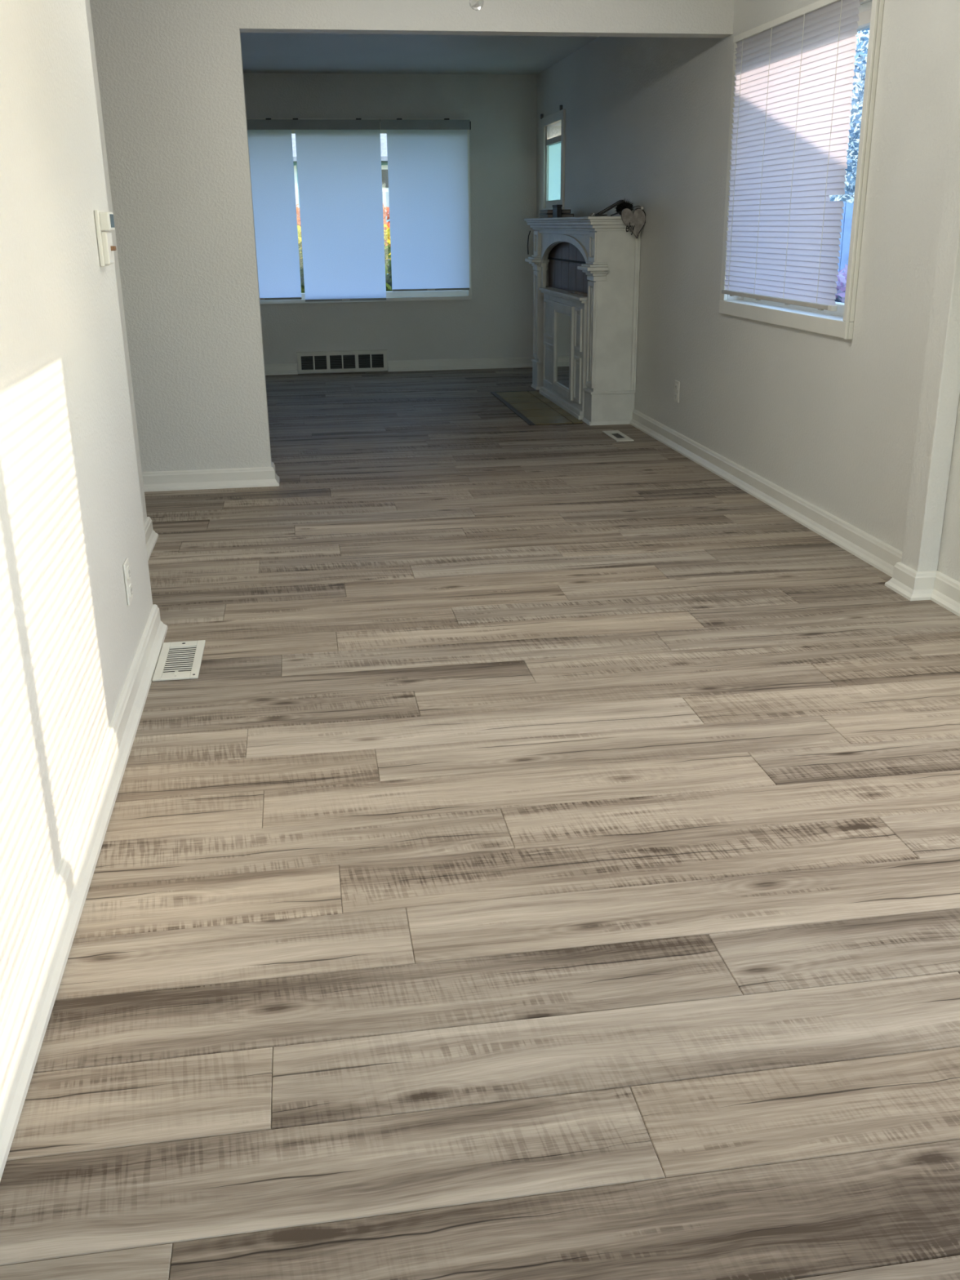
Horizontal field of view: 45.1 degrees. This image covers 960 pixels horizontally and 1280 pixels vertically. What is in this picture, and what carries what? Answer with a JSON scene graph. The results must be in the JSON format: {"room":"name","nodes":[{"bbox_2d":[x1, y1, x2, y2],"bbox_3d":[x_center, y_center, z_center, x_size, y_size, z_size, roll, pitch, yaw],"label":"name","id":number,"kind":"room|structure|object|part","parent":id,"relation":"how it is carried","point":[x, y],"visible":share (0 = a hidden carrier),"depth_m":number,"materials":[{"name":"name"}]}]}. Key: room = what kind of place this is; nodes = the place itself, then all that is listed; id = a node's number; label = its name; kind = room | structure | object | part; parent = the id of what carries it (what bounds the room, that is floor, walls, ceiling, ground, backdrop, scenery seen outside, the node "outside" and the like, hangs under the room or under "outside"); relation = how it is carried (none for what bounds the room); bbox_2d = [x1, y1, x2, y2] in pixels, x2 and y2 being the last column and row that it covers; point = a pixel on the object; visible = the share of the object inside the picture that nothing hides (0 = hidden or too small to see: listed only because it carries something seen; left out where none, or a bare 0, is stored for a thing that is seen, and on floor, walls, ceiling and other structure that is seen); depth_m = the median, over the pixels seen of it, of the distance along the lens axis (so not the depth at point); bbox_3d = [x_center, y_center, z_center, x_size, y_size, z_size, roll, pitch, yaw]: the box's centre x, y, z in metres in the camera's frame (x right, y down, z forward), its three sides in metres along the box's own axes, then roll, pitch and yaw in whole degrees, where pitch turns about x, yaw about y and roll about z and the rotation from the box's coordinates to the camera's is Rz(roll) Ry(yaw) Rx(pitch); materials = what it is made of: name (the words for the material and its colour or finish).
{"room":"empty dining room","nodes":[
{"label":"empty dining room","id":0,"kind":"room"},
{"bbox_2d":[0,0,152,1029],"bbox_3d":[-0.681,-0.155,0.585,0.130,2.450,6.000,-4,20,-8],"label":"wall","id":1,"kind":"structure","parent":0,"point":[71,514],"depth_m":2.42,"materials":[{"name":"white paint"}]},
{"bbox_2d":[0,604,168,1181],"bbox_3d":[-0.653,0.928,0.996,0.164,0.094,6.034,-4,20,-8],"label":"baseboard","id":2,"kind":"structure","parent":1,"relation":"attached to","point":[24,1024],"depth_m":2.18,"materials":[{"name":"white paint"}]},
{"bbox_2d":[93,209,115,266],"bbox_3d":[-1.021,-1.100,3.168,0.038,0.145,0.110,-4,20,-8],"label":"thermostat","id":3,"kind":"object","parent":1,"relation":"attached to","point":[104,221],"visible":1,"depth_m":3.13,"materials":[{"name":"white plastic"}]},
{"bbox_3d":[-1.011,-1.079,3.188,0.014,0.012,0.020,-4,20,-8],"label":"lever","id":4,"kind":"part","parent":3,"relation":"part of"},
{"bbox_2d":[123,557,133,605],"bbox_3d":[-0.989,-0.164,3.256,0.010,0.120,0.076,-4,20,-8],"label":"wall outlet","id":5,"kind":"object","parent":1,"relation":"attached to","point":[126,566],"visible":1,"depth_m":3.23,"materials":[{"name":"white plastic"}]},
{"bbox_2d":[126,565,130,579],"bbox_3d":[-0.986,-0.189,3.248,0.004,0.034,0.034,-4,20,-8],"label":"receptacle","id":6,"kind":"object","parent":5,"relation":"attached to","point":[128,574],"depth_m":3.24,"materials":[{"name":"white plastic"}]},
{"bbox_2d":[128,583,133,597],"bbox_3d":[-0.986,-0.140,3.265,0.004,0.034,0.034,-4,20,-8],"label":"receptacle","id":7,"kind":"object","parent":5,"relation":"attached to","point":[131,594],"depth_m":3.26,"materials":[{"name":"white plastic"}]},
{"bbox_2d":[84,0,146,523],"bbox_3d":[-1.423,-1.424,4.131,0.130,2.450,0.830,-4,20,-8],"label":"wall","id":8,"kind":"structure","parent":0,"point":[86,2],"depth_m":4.49,"materials":[{"name":"white paint"}]},
{"bbox_2d":[143,516,158,560],"bbox_3d":[-1.396,-0.341,4.541,0.164,0.094,0.864,-4,20,-8],"label":"baseboard","id":9,"kind":"structure","parent":8,"relation":"attached to","point":[151,536],"depth_m":4.80,"materials":[{"name":"white paint"}]},
{"bbox_2d":[243,72,537,373],"bbox_3d":[-2.161,-3.511,9.947,5.354,2.450,0.180,-4,20,-8],"label":"wall","id":10,"kind":"structure","parent":0,"point":[501,109],"depth_m":10.16,"materials":[{"name":"grey paint"}]},
{"bbox_2d":[246,118,380,129],"bbox_3d":[-1.563,-4.282,9.610,1.456,0.087,0.113,-4,20,-8],"label":"shade valance","id":11,"kind":"object","parent":10,"relation":"attached to","point":[252,123],"visible":0.82,"depth_m":9.59,"materials":[{"name":"white paint"}]},
{"bbox_3d":[-1.565,-4.318,9.605,1.456,0.016,0.097,-4,20,-8],"label":"head rail","id":12,"kind":"part","parent":11,"relation":"part of","materials":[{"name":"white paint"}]},
{"bbox_2d":[296,349,386,373],"bbox_3d":[-1.230,-2.493,10.350,0.804,0.182,0.033,-4,20,-8],"label":"air vent","id":13,"kind":"object","parent":10,"relation":"in","point":[376,359],"visible":1,"depth_m":10.35,"materials":[{"name":"white metal"}]},
{"bbox_2d":[259,121,471,304],"bbox_3d":[-1.197,-3.677,10.002,2.235,1.455,0.142,-4,20,-8],"label":"window","id":14,"kind":"structure","parent":10,"relation":"in","point":[428,295],"depth_m":10.25,"materials":[{"name":"white paint"}]},
{"bbox_2d":[247,129,302,300],"bbox_3d":[-1.907,-3.611,9.785,0.702,1.417,0.022,-4,20,-8],"label":"roller shade","id":15,"kind":"object","parent":14,"relation":"attached to","point":[270,151],"visible":0.56,"depth_m":9.81,"materials":[{"name":"fabric"}]},
{"bbox_2d":[294,129,386,302],"bbox_3d":[-1.183,-3.652,9.906,0.708,1.438,0.022,-4,20,-8],"label":"roller shade","id":16,"kind":"object","parent":14,"relation":"attached to","point":[340,174],"visible":1,"depth_m":9.91,"materials":[{"name":"fabric"}]},
{"bbox_3d":[-1.180,-2.989,10.187,2.235,0.035,0.022,-4,20,-8],"label":"casing","id":17,"kind":"part","parent":14,"relation":"part of","materials":[{"name":"white paint"}]},
{"bbox_2d":[386,129,469,291],"bbox_3d":[-0.439,-3.727,9.984,0.687,1.367,0.022,-4,20,-8],"label":"roller shade","id":18,"kind":"object","parent":14,"relation":"attached to","point":[428,169],"visible":1,"depth_m":9.99,"materials":[{"name":"fabric"}]},
{"bbox_3d":[-0.098,-3.728,10.100,0.030,1.390,0.022,-4,20,-8],"label":"casing","id":19,"kind":"part","parent":14,"relation":"part of","materials":[{"name":"white paint"}]},
{"bbox_2d":[264,356,534,375],"bbox_3d":[-2.131,-2.386,10.241,5.354,0.094,0.034,-4,20,-8],"label":"baseboard","id":20,"kind":"structure","parent":10,"relation":"attached to","point":[511,362],"depth_m":10.49,"materials":[{"name":"white paint"}]},
{"bbox_2d":[379,118,471,129],"bbox_3d":[-0.462,-4.351,9.766,0.764,0.087,0.113,-4,20,-8],"label":"shade valance","id":21,"kind":"object","parent":10,"relation":"attached to","point":[385,123],"visible":0.98,"depth_m":9.72,"materials":[{"name":"white paint"}]},
{"bbox_3d":[-0.468,-4.387,9.761,0.756,0.016,0.097,-4,20,-8],"label":"head rail","id":22,"kind":"part","parent":21,"relation":"part of","materials":[{"name":"grey metal"}]},
{"bbox_2d":[89,0,734,471],"bbox_3d":[-1.434,-1.925,5.524,5.354,2.450,0.120,-4,20,-8],"label":"wall","id":23,"kind":"structure","parent":0,"point":[171,78],"depth_m":5.42,"materials":[{"name":"white paint"}]},
{"bbox_2d":[142,462,279,492],"bbox_3d":[-2.157,-0.790,5.812,2.264,0.094,0.188,-4,20,-8],"label":"baseboard","id":24,"kind":"structure","parent":23,"relation":"attached to","point":[220,478],"depth_m":5.85,"materials":[{"name":"white paint"}]},
{"bbox_2d":[240,32,598,74],"bbox_3d":[-1.137,-2.535,3.444,5.634,0.100,13.245,-4,20,-8],"label":"ceiling","id":25,"kind":"structure","parent":0,"point":[261,52],"depth_m":8.50,"materials":[{"name":"white paint"}]},
{"bbox_2d":[0,367,959,1279],"bbox_3d":[-1.150,-0.179,4.296,5.354,0.050,13.064,-4,20,-8],"label":"floor","id":26,"kind":"structure","parent":0,"point":[540,859],"depth_m":2.29,"materials":[{"name":"grey laminate"}]},
{"bbox_2d":[151,640,205,681],"bbox_3d":[-0.917,0.060,3.539,0.131,0.009,0.325,-4,20,-8],"label":"floor vent","id":27,"kind":"object","parent":26,"relation":"in","point":[177,660],"visible":1,"depth_m":3.52,"materials":[{"name":"white metal"}]},
{"bbox_2d":[490,390,582,425],"bbox_3d":[0.380,-1.683,8.334,0.356,0.009,1.588,-4,20,-8],"label":"hearth","id":28,"kind":"object","parent":26,"relation":"on","point":[531,406],"visible":1,"depth_m":8.21,"materials":[{"name":"tile"}]},
{"bbox_2d":[524,216,640,425],"bbox_3d":[0.681,-2.339,8.268,0.350,1.280,2.077,-4,20,-8],"label":"mantelpiece","id":29,"kind":"object","parent":26,"relation":"on","point":[596,256],"visible":0.89,"depth_m":7.46,"materials":[{"name":"white paint"}]},
{"bbox_2d":[527,231,530,254],"bbox_3d":[0.383,-3.101,9.027,0.027,0.176,0.009,1,20,6],"label":"cable","id":30,"kind":"object","parent":29,"relation":"hanging from","point":[530,231],"visible":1,"depth_m":9.02,"materials":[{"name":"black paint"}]},
{"bbox_3d":[0.439,-2.696,9.055,0.012,0.955,0.161,-4,20,-8],"label":"raised frame","id":31,"kind":"part","parent":29,"relation":"part of","materials":[{"name":"white paint"}]},
{"bbox_3d":[0.577,-2.623,9.178,0.266,1.200,0.030,-4,20,-8],"label":"panel","id":32,"kind":"part","parent":29,"relation":"part of","materials":[{"name":"white paint"}]},
{"bbox_2d":[539,213,573,217],"bbox_3d":[0.579,-3.213,8.768,0.200,0.028,0.300,-4,20,-8],"label":"book","id":33,"kind":"object","parent":29,"relation":"on","point":[542,215],"visible":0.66,"depth_m":8.64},
{"bbox_2d":[539,209,570,213],"bbox_3d":[0.568,-3.241,8.757,0.180,0.028,0.270,-4,20,-8],"label":"book","id":34,"kind":"object","parent":33,"relation":"on","point":[542,211],"visible":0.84,"depth_m":8.64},
{"bbox_2d":[552,204,562,217],"bbox_3d":[0.567,-3.151,8.504,0.042,0.090,0.156,-4,20,-8],"label":"storage box","id":35,"kind":"object","parent":29,"relation":"on","point":[557,209],"visible":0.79,"depth_m":8.44,"materials":[{"name":"black"}]},
{"bbox_3d":[0.567,-3.185,8.492,0.042,0.016,0.156,-4,20,-8],"label":"lid","id":36,"kind":"part","parent":35,"relation":"part of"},
{"bbox_2d":[538,287,587,419],"bbox_3d":[0.600,-2.065,8.232,0.105,0.788,1.320,-4,20,-8],"label":"fireplace cover","id":37,"kind":"object","parent":29,"relation":"attached to","point":[565,313],"visible":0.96,"depth_m":8.09,"materials":[{"name":"white paint"}]},
{"bbox_3d":[0.514,-2.069,8.676,0.012,0.300,0.335,-4,20,-8],"label":"panel","id":38,"kind":"part","parent":37,"relation":"part of","materials":[{"name":"white paint"}]},
{"bbox_3d":[0.510,-2.377,8.565,0.012,0.275,0.335,-4,20,-8],"label":"panel","id":39,"kind":"part","parent":37,"relation":"part of","materials":[{"name":"white paint"}]},
{"bbox_3d":[0.604,-1.720,8.357,0.094,0.053,1.314,-4,20,-8],"label":"moulding","id":40,"kind":"part","parent":37,"relation":"part of","materials":[{"name":"white paint"}]},
{"bbox_2d":[555,311,569,388],"bbox_3d":[0.589,-2.044,8.154,0.004,0.515,0.495,-4,20,-8],"label":"mirror","id":41,"kind":"object","parent":37,"relation":"attached to","point":[562,318],"depth_m":8.17,"materials":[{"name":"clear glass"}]},
{"bbox_3d":[0.584,-2.044,8.154,0.022,0.625,0.605,-4,20,-8],"label":"door frame","id":42,"kind":"part","parent":37,"relation":"part of","materials":[{"name":"white paint"}]},
{"bbox_2d":[568,289,579,293],"bbox_3d":[0.644,-2.385,7.931,0.035,0.015,0.190,-4,20,-8],"label":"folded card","id":43,"kind":"object","parent":37,"relation":"on","point":[569,291],"visible":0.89,"depth_m":7.91,"materials":[{"name":"grey paper"}]},
{"bbox_3d":[0.656,-1.758,7.808,0.012,0.300,0.180,-4,20,-8],"label":"panel","id":44,"kind":"part","parent":37,"relation":"part of","materials":[{"name":"white paint"}]},
{"bbox_3d":[0.653,-2.066,7.697,0.012,0.275,0.180,-4,20,-8],"label":"panel","id":45,"kind":"part","parent":37,"relation":"part of","materials":[{"name":"white paint"}]},
{"bbox_2d":[577,292,587,296],"bbox_3d":[0.683,-2.299,7.689,0.035,0.015,0.190,-4,20,-8],"label":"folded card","id":46,"kind":"object","parent":37,"relation":"on","point":[583,294],"visible":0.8,"depth_m":7.63,"materials":[{"name":"grey paper"}]},
{"bbox_3d":[0.585,-2.718,8.117,0.012,0.238,1.585,-4,20,-8],"label":"arch moulding","id":47,"kind":"part","parent":29,"relation":"part of","materials":[{"name":"white paint"}]},
{"bbox_3d":[0.645,-2.667,8.145,0.012,0.012,1.615,-4,20,-8],"label":"niche rail","id":48,"kind":"part","parent":29,"relation":"part of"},
{"bbox_2d":[524,216,628,231],"bbox_3d":[0.674,-2.901,8.065,0.350,0.084,2.077,-4,20,-8],"label":"mantel shelf","id":49,"kind":"object","parent":29,"relation":"attached to","point":[585,223],"depth_m":7.42,"materials":[{"name":"white paint"}]},
{"bbox_3d":[0.710,-2.104,7.402,0.012,0.955,0.161,-4,20,-8],"label":"raised frame","id":50,"kind":"part","parent":29,"relation":"part of","materials":[{"name":"white paint"}]},
{"bbox_2d":[589,200,623,216],"bbox_3d":[0.779,-2.662,7.135,0.203,0.095,0.098,-4,20,-8],"label":"frame","id":51,"kind":"object","parent":29,"relation":"on","point":[599,214],"visible":0.99,"depth_m":7.11,"materials":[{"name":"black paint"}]},
{"bbox_3d":[0.793,-2.678,7.177,0.160,0.093,0.012,-4,20,-8],"label":"frame","id":52,"kind":"part","parent":51,"relation":"part of","materials":[{"name":"black paint"}]},
{"bbox_3d":[0.804,-2.654,7.109,0.160,0.093,0.012,-4,20,-8],"label":"frame","id":53,"kind":"part","parent":51,"relation":"part of","materials":[{"name":"black paint"}]},
{"bbox_3d":[0.870,-1.984,7.397,0.266,1.200,0.030,-4,20,-8],"label":"panel","id":54,"kind":"part","parent":29,"relation":"part of","materials":[{"name":"white paint"}]},
{"bbox_2d":[613,200,633,215],"bbox_3d":[0.903,-2.726,7.271,0.137,0.115,0.132,-4,20,-8],"label":"bundle","id":55,"kind":"object","parent":29,"relation":"on","point":[624,205],"visible":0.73,"depth_m":7.24,"materials":[{"name":"black"}]},
{"bbox_2d":[621,205,645,238],"bbox_3d":[0.938,-2.564,7.102,0.153,0.190,0.084,-4,20,-8],"label":"plaque","id":56,"kind":"object","parent":29,"relation":"hanging from","point":[634,221],"visible":1,"depth_m":7.07,"materials":[{"name":"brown wood"}]},
{"bbox_3d":[0.989,-2.085,7.354,0.030,0.985,0.020,-4,20,-8],"label":"wall trim","id":57,"kind":"part","parent":29,"relation":"part of","materials":[{"name":"white paint"}]},
{"bbox_2d":[601,430,633,441],"bbox_3d":[0.850,-1.262,7.153,0.106,0.006,0.360,-4,20,-8],"label":"floor vent","id":58,"kind":"object","parent":26,"relation":"in","point":[616,435],"visible":1,"depth_m":7.14,"materials":[{"name":"white metal"}]},
{"bbox_2d":[536,0,959,582],"bbox_3d":[1.565,-1.522,4.304,0.180,2.450,13.145,-4,20,-8],"label":"wall","id":59,"kind":"structure","parent":0,"point":[830,421],"depth_m":5.34,"materials":[{"name":"white paint"}]},
{"bbox_2d":[542,108,565,209],"bbox_3d":[0.613,-3.861,9.412,0.058,0.770,0.800,-4,20,-8],"label":"window","id":60,"kind":"structure","parent":59,"relation":"in","point":[553,148],"depth_m":9.48,"materials":[{"name":"white paint"}]},
{"bbox_3d":[0.538,-3.977,9.751,0.018,0.640,0.070,-4,20,-8],"label":"casing","id":61,"kind":"part","parent":60,"relation":"part of","materials":[{"name":"white paint"}]},
{"bbox_3d":[0.623,-3.857,9.416,0.038,0.640,0.660,-4,20,-8],"label":"sash frame","id":62,"kind":"part","parent":60,"relation":"part of","materials":[{"name":"white paint"}]},
{"bbox_3d":[0.598,-3.526,9.530,0.018,0.060,0.800,-4,20,-8],"label":"casing","id":63,"kind":"part","parent":60,"relation":"part of","materials":[{"name":"white paint"}]},
{"bbox_3d":[0.618,-4.038,9.350,0.044,0.045,0.600,-4,20,-8],"label":"meeting rail","id":64,"kind":"part","parent":60,"relation":"part of","materials":[{"name":"white wood"}]},
{"bbox_3d":[0.590,-4.189,9.291,0.018,0.070,0.800,-4,20,-8],"label":"casing","id":65,"kind":"part","parent":60,"relation":"part of","materials":[{"name":"white paint"}]},
{"bbox_3d":[0.623,-3.815,9.431,0.004,0.430,0.600,-4,20,-8],"label":"frosted pane","id":66,"kind":"part","parent":60,"relation":"part of","materials":[{"name":"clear glass"}]},
{"bbox_3d":[0.649,-3.733,9.072,0.018,0.640,0.070,-4,20,-8],"label":"casing","id":67,"kind":"part","parent":60,"relation":"part of","materials":[{"name":"white paint"}]},
{"bbox_2d":[674,380,679,402],"bbox_3d":[1.136,-1.436,6.686,0.010,0.120,0.076,-4,20,-8],"label":"wall outlet","id":68,"kind":"object","parent":59,"relation":"attached to","point":[677,385],"visible":1,"depth_m":6.67,"materials":[{"name":"white plastic"}]},
{"bbox_2d":[629,408,959,617],"bbox_3d":[1.449,-0.393,4.593,0.108,0.094,12.965,-4,20,-8],"label":"baseboard","id":69,"kind":"structure","parent":59,"relation":"attached to","point":[935,586],"depth_m":4.85,"materials":[{"name":"white paint"}]},
{"bbox_2d":[719,0,884,339],"bbox_3d":[1.399,-2.014,5.020,0.177,1.246,1.469,-4,20,-8],"label":"window","id":70,"kind":"structure","parent":59,"relation":"in","point":[872,19],"depth_m":4.50,"materials":[{"name":"white paint"}]},
{"bbox_3d":[1.225,-2.251,5.662,0.020,1.130,0.062,-4,20,-8],"label":"casing","id":71,"kind":"part","parent":70,"relation":"part of","materials":[{"name":"white paint"}]},
{"bbox_3d":[1.339,-1.454,5.210,0.020,0.066,1.469,-4,20,-8],"label":"casing","id":72,"kind":"part","parent":70,"relation":"part of","materials":[{"name":"white paint"}]},
{"bbox_2d":[721,0,860,311],"bbox_3d":[1.304,-2.063,5.011,0.038,1.157,1.266,-4,20,-8],"label":"mini blind","id":73,"kind":"object","parent":70,"relation":"attached to","point":[794,72],"visible":1,"depth_m":4.91,"materials":[{"name":"white paint"}]},
{"bbox_3d":[1.208,-2.229,5.478,0.002,1.103,0.002,-4,20,-8],"label":"ladder cord","id":74,"kind":"part","parent":73,"relation":"part of","materials":[{"name":"white fabric"}]},
{"bbox_3d":[1.260,-2.115,5.161,0.002,1.103,0.002,-4,20,-8],"label":"ladder cord","id":75,"kind":"part","parent":73,"relation":"part of","materials":[{"name":"white fabric"}]},
{"bbox_3d":[1.315,-1.533,5.203,0.024,0.018,1.260,-4,20,-8],"label":"rail","id":76,"kind":"part","parent":73,"relation":"part of","materials":[{"name":"white plastic"}]},
{"bbox_3d":[1.295,-2.594,4.819,0.032,0.028,1.260,-4,20,-8],"label":"head rail","id":77,"kind":"part","parent":73,"relation":"part of","materials":[{"name":"white paint"}]},
{"bbox_3d":[1.312,-2.002,4.845,0.002,1.103,0.002,-4,20,-8],"label":"ladder cord","id":78,"kind":"part","parent":73,"relation":"part of","materials":[{"name":"white fabric"}]},
{"bbox_3d":[1.365,-1.889,4.528,0.002,1.103,0.002,-4,20,-8],"label":"ladder cord","id":79,"kind":"part","parent":73,"relation":"part of","materials":[{"name":"white fabric"}]},
{"bbox_3d":[1.326,-2.572,4.808,0.020,0.050,1.469,-4,20,-8],"label":"casing","id":80,"kind":"part","parent":70,"relation":"part of","materials":[{"name":"white paint"}]},
{"bbox_3d":[1.456,-2.025,5.025,0.060,1.130,1.345,-4,20,-8],"label":"sash frame","id":81,"kind":"part","parent":70,"relation":"part of","materials":[{"name":"white paint"}]},
{"bbox_3d":[1.440,-1.782,4.353,0.020,1.130,0.062,-4,20,-8],"label":"casing","id":82,"kind":"part","parent":70,"relation":"part of","materials":[{"name":"white paint"}]},
{"bbox_2d":[901,61,959,571],"bbox_3d":[1.535,-1.314,3.699,0.074,2.430,0.120,-4,20,-8],"label":"column","id":83,"kind":"structure","parent":0,"point":[940,385],"depth_m":3.85,"materials":[{"name":"white paint"}]},
{"label":"outside","id":84,"kind":"structure","parent":0,"visible":0},
{"bbox_3d":[6.459,-6.665,22.858,100.000,0.100,95.000,-4,20,-8],"label":"ground","id":85,"kind":"structure","parent":84,"visible":0},
{"bbox_2d":[291,133,389,274],"bbox_3d":[-4.367,-10.277,26.234,19.000,4.650,8.000,-4,20,-8],"label":"house","id":86,"kind":"structure","parent":85,"relation":"on","point":[383,136],"depth_m":23.11,"materials":[{"name":"white"}]},
{"bbox_3d":[-1.748,-9.255,23.207,0.940,0.340,0.025,-4,20,-8],"label":"pane","id":87,"kind":"part","parent":86,"relation":"part of","materials":[{"name":"glass"}]},
{"bbox_3d":[-1.743,-8.865,23.348,0.940,0.330,0.025,-4,20,-8],"label":"pane","id":88,"kind":"part","parent":86,"relation":"part of","materials":[{"name":"white glass"}]},
{"bbox_2d":[296,203,391,260],"bbox_3d":[-1.915,-5.025,15.736,3.800,1.835,1.262,-4,20,-8],"label":"shrub","id":89,"kind":"object","parent":85,"relation":"on","point":[385,214],"visible":0.02,"depth_m":15.38,"materials":[{"name":"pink plant"}]},
{"bbox_2d":[297,224,391,273],"bbox_3d":[-1.757,-4.313,14.183,2.751,1.543,0.849,-4,20,-8],"label":"shrub","id":90,"kind":"object","parent":85,"relation":"on","point":[387,231],"visible":0.02,"depth_m":13.97,"materials":[{"name":"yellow plant"}]},
{"bbox_2d":[298,241,391,293],"bbox_3d":[-1.681,-3.780,12.986,3.844,1.412,1.006,-4,20,-8],"label":"hedge","id":91,"kind":"object","parent":85,"relation":"on","point":[387,248],"visible":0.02,"depth_m":12.73,"materials":[{"name":"green plant"}]},
{"bbox_2d":[766,264,848,302],"bbox_3d":[3.134,-2.726,10.279,2.038,1.287,1.868,-18,26,-40],"label":"hydrangea","id":92,"kind":"object","parent":85,"relation":"on","point":[842,277],"visible":0.03,"depth_m":9.93,"materials":[{"name":"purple plant"}]},
{"bbox_2d":[777,201,853,287],"bbox_3d":[4.885,-4.334,13.799,2.860,1.690,0.070,-4,20,-8],"label":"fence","id":93,"kind":"object","parent":85,"relation":"on","point":[846,226],"visible":0.02,"depth_m":13.52,"materials":[{"name":"blue"}]},
{"bbox_2d":[766,27,869,280],"bbox_3d":[5.806,-7.528,17.189,4.811,5.384,4.049,-4,20,-8],"label":"tree","id":94,"kind":"object","parent":85,"relation":"on","point":[849,189],"visible":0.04,"depth_m":16.70,"materials":[{"name":"green plant"}]},
{"bbox_2d":[770,39,868,275],"bbox_3d":[17.177,-13.642,33.385,23.000,5.650,6.040,-4,20,-8],"label":"house","id":95,"kind":"structure","parent":85,"relation":"on","point":[857,74],"depth_m":28.99,"materials":[{"name":"white"}]}
]}

